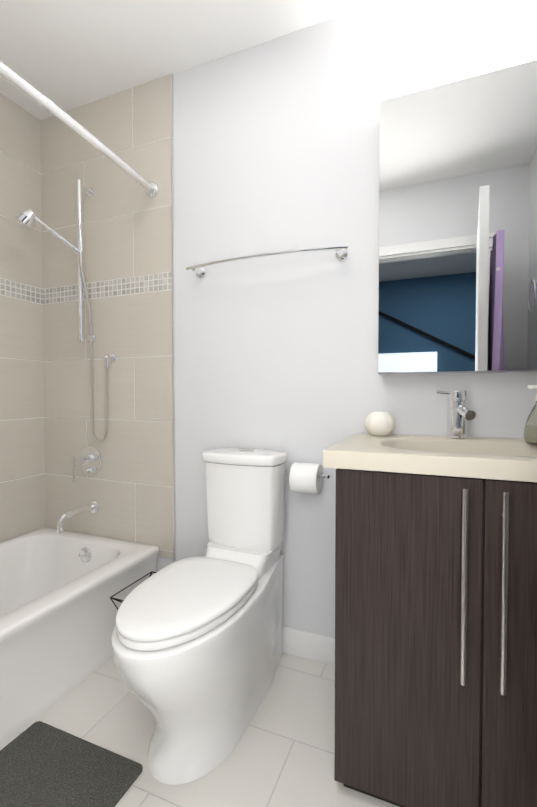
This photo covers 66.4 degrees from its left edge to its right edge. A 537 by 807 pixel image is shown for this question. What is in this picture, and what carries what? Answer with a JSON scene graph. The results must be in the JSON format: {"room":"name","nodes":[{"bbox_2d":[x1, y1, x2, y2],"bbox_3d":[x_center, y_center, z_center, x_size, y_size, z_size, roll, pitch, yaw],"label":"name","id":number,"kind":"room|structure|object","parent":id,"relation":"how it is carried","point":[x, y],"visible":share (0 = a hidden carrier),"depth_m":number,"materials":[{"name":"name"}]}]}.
{"room":"bathroom","nodes":[
{"label":"bathroom","id":0,"kind":"room"},
{"bbox_2d":[0,0,381,119],"bbox_3d":[-0.279,-1.449,-0.412,3.800,0.100,4.200,1,1,22],"label":"ceiling","id":1,"kind":"structure","parent":0,"point":[65,55],"depth_m":1.62,"materials":[{"name":"white paint"}]},
{"bbox_2d":[0,653,398,806],"bbox_3d":[-0.279,1.106,-0.352,3.800,0.100,4.200,1,1,22],"label":"floor","id":2,"kind":"structure","parent":0,"point":[282,753],"depth_m":1.24,"materials":[{"name":"tile"}]},
{"bbox_2d":[0,721,141,806],"bbox_3d":[-0.666,1.019,0.921,0.421,0.012,0.660,1,1,22],"label":"bath mat","id":3,"kind":"object","parent":2,"relation":"on","point":[42,764],"visible":1,"depth_m":1.12,"materials":[{"name":"grey fabric"}]},
{"bbox_2d":[0,527,158,747],"bbox_3d":[-1.141,0.841,1.281,0.733,0.352,1.607,1,1,22],"label":"bathtub","id":4,"kind":"object","parent":2,"relation":"on","point":[58,610],"visible":0.96,"depth_m":1.53,"materials":[{"name":"white ceramic"}]},
{"bbox_2d":[110,571,156,609],"bbox_3d":[-0.452,0.879,1.666,0.260,0.258,0.260,1,1,22],"label":"wire basket","id":5,"kind":"object","parent":2,"relation":"on","point":[120,600],"visible":0.17,"depth_m":1.63,"materials":[{"name":"black"}]},
{"bbox_2d":[111,448,287,784],"bbox_3d":[-0.203,0.600,1.351,0.357,0.831,0.749,1,1,22],"label":"toilet","id":6,"kind":"object","parent":2,"relation":"on","point":[196,642],"visible":1,"depth_m":1.20,"materials":[{"name":"white ceramic"}]},
{"bbox_2d":[323,433,536,806],"bbox_3d":[0.580,0.569,1.152,0.754,0.902,0.538,1,1,22],"label":"bathroom vanity","id":7,"kind":"object","parent":2,"relation":"on","point":[435,621],"visible":0.98,"depth_m":0.98,"materials":[{"name":"black wood"}]},
{"bbox_2d":[365,412,394,435],"bbox_3d":[0.387,0.070,1.424,0.103,0.082,0.103,1,1,22],"label":"candle holder","id":8,"kind":"object","parent":7,"relation":"on","point":[379,423],"visible":1,"depth_m":1.39,"materials":[{"name":"white ceramic"}]},
{"bbox_2d":[436,390,475,438],"bbox_3d":[0.603,0.035,1.328,0.116,0.156,0.106,1,1,22],"label":"faucet","id":9,"kind":"object","parent":7,"relation":"on","point":[461,413],"visible":1,"depth_m":1.32,"materials":[{"name":"silver metal"}]},
{"bbox_2d":[524,385,536,443],"bbox_3d":[0.804,0.031,1.210,0.086,0.170,0.086,1,1,22],"label":"soap dispenser","id":10,"kind":"object","parent":7,"relation":"on","point":[530,431],"visible":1,"depth_m":1.20,"materials":[{"name":"green"}]},
{"bbox_2d":[156,0,536,637],"bbox_3d":[-0.042,-0.222,1.737,2.620,2.456,0.100,1,1,22],"label":"wall","id":11,"kind":"structure","parent":0,"point":[276,144],"depth_m":1.61,"materials":[{"name":"white paint"}]},
{"bbox_2d":[41,74,171,288],"bbox_3d":[-0.804,-1.024,1.975,0.814,0.864,0.008,1,1,22],"label":"wall tile","id":12,"kind":"structure","parent":11,"relation":"attached to","point":[126,227],"depth_m":1.95,"materials":[{"name":"beige tile"}]},
{"bbox_2d":[43,272,171,303],"bbox_3d":[-0.804,-0.552,1.986,0.814,0.079,0.008,1,1,22],"label":"tile border","id":13,"kind":"object","parent":11,"relation":"attached to","point":[137,284],"depth_m":1.96,"materials":[{"name":"grey tile"}]},
{"bbox_2d":[43,289,172,558],"bbox_3d":[-0.804,0.094,2.002,0.814,1.213,0.008,1,1,22],"label":"wall tile","id":14,"kind":"structure","parent":11,"relation":"attached to","point":[128,487],"depth_m":1.97,"materials":[{"name":"beige tile"}]},
{"bbox_2d":[14,179,115,441],"bbox_3d":[-0.936,-0.430,1.884,0.329,1.228,0.285,1,1,22],"label":"slide rail","id":15,"kind":"object","parent":14,"relation":"attached to","point":[28,217],"visible":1,"depth_m":1.93,"materials":[{"name":"silver metal"}]},
{"bbox_2d":[56,500,98,533],"bbox_3d":[-0.905,0.531,1.934,0.068,0.102,0.212,1,1,22],"label":"tub spout","id":16,"kind":"object","parent":14,"relation":"attached to","point":[92,507],"visible":1,"depth_m":1.92,"materials":[{"name":"silver metal"}]},
{"bbox_2d":[72,446,102,482],"bbox_3d":[-0.896,0.289,1.977,0.146,0.161,0.115,1,1,22],"label":"tub valve","id":17,"kind":"object","parent":14,"relation":"attached to","point":[90,459],"visible":1,"depth_m":2.00,"materials":[{"name":"silver metal"}]},
{"bbox_2d":[171,73,175,562],"bbox_3d":[-0.426,-0.224,1.837,0.006,2.456,0.010,1,1,22],"label":"trim","id":18,"kind":"structure","parent":11,"relation":"attached to","point":[173,333],"depth_m":1.83,"materials":[{"name":"silver metal"}]},
{"bbox_2d":[186,245,347,277],"bbox_3d":[-0.028,-0.563,1.611,0.685,0.044,0.104,1,1,22],"label":"towel bar","id":19,"kind":"object","parent":11,"relation":"attached to","point":[340,254],"visible":1,"depth_m":1.54,"materials":[{"name":"silver metal"}]},
{"bbox_2d":[282,626,334,665],"bbox_3d":[-0.017,0.956,1.694,0.880,0.103,0.013,1,1,22],"label":"baseboard","id":20,"kind":"structure","parent":11,"relation":"attached to","point":[309,646],"depth_m":1.61,"materials":[{"name":"white"}]},
{"bbox_2d":[287,462,329,493],"bbox_3d":[0.147,0.280,1.547,0.178,0.111,0.126,1,1,22],"label":"paper holder","id":21,"kind":"object","parent":11,"relation":"attached to","point":[306,477],"visible":0.98,"depth_m":1.50,"materials":[{"name":"white paper"}]},
{"bbox_2d":[378,60,536,375],"bbox_3d":[0.705,-0.556,1.306,0.676,0.920,0.108,1,1,22],"label":"mirror","id":22,"kind":"object","parent":11,"relation":"attached to","point":[457,227],"visible":1,"depth_m":1.29,"materials":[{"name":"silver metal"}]},
{"bbox_3d":[-1.536,-0.214,1.419,0.100,2.456,1.630,1,1,22],"label":"wall","id":23,"kind":"structure","parent":0,"visible":0},
{"bbox_2d":[0,278,42,303],"bbox_3d":[-1.488,-0.538,1.387,0.008,0.079,1.622,1,1,22],"label":"tile border","id":24,"kind":"object","parent":23,"relation":"attached to","point":[13,289],"depth_m":2.02,"materials":[{"name":"grey tile"}]},
{"bbox_2d":[0,93,42,288],"bbox_3d":[-1.488,-1.009,1.376,0.008,0.864,1.622,1,1,22],"label":"wall tile","id":25,"kind":"structure","parent":23,"relation":"attached to","point":[20,190],"depth_m":2.01,"materials":[{"name":"beige tile"}]},
{"bbox_2d":[0,295,45,541],"bbox_3d":[-1.488,0.108,1.403,0.008,1.213,1.622,1,1,22],"label":"wall tile","id":26,"kind":"structure","parent":23,"relation":"attached to","point":[22,471],"depth_m":2.03,"materials":[{"name":"beige tile"}]},
{"bbox_3d":[-0.702,-0.184,0.139,2.620,2.456,0.100,1,1,22],"label":"wall","id":27,"kind":"structure","parent":0,"visible":0},
{"bbox_2d":[0,61,159,198],"bbox_3d":[-0.818,-0.945,1.100,0.104,0.072,1.622,1,1,22],"label":"shower curtain rod","id":28,"kind":"object","parent":27,"relation":"attached to","point":[152,189],"visible":1,"depth_m":1.39,"materials":[{"name":"white metal"}]}
]}

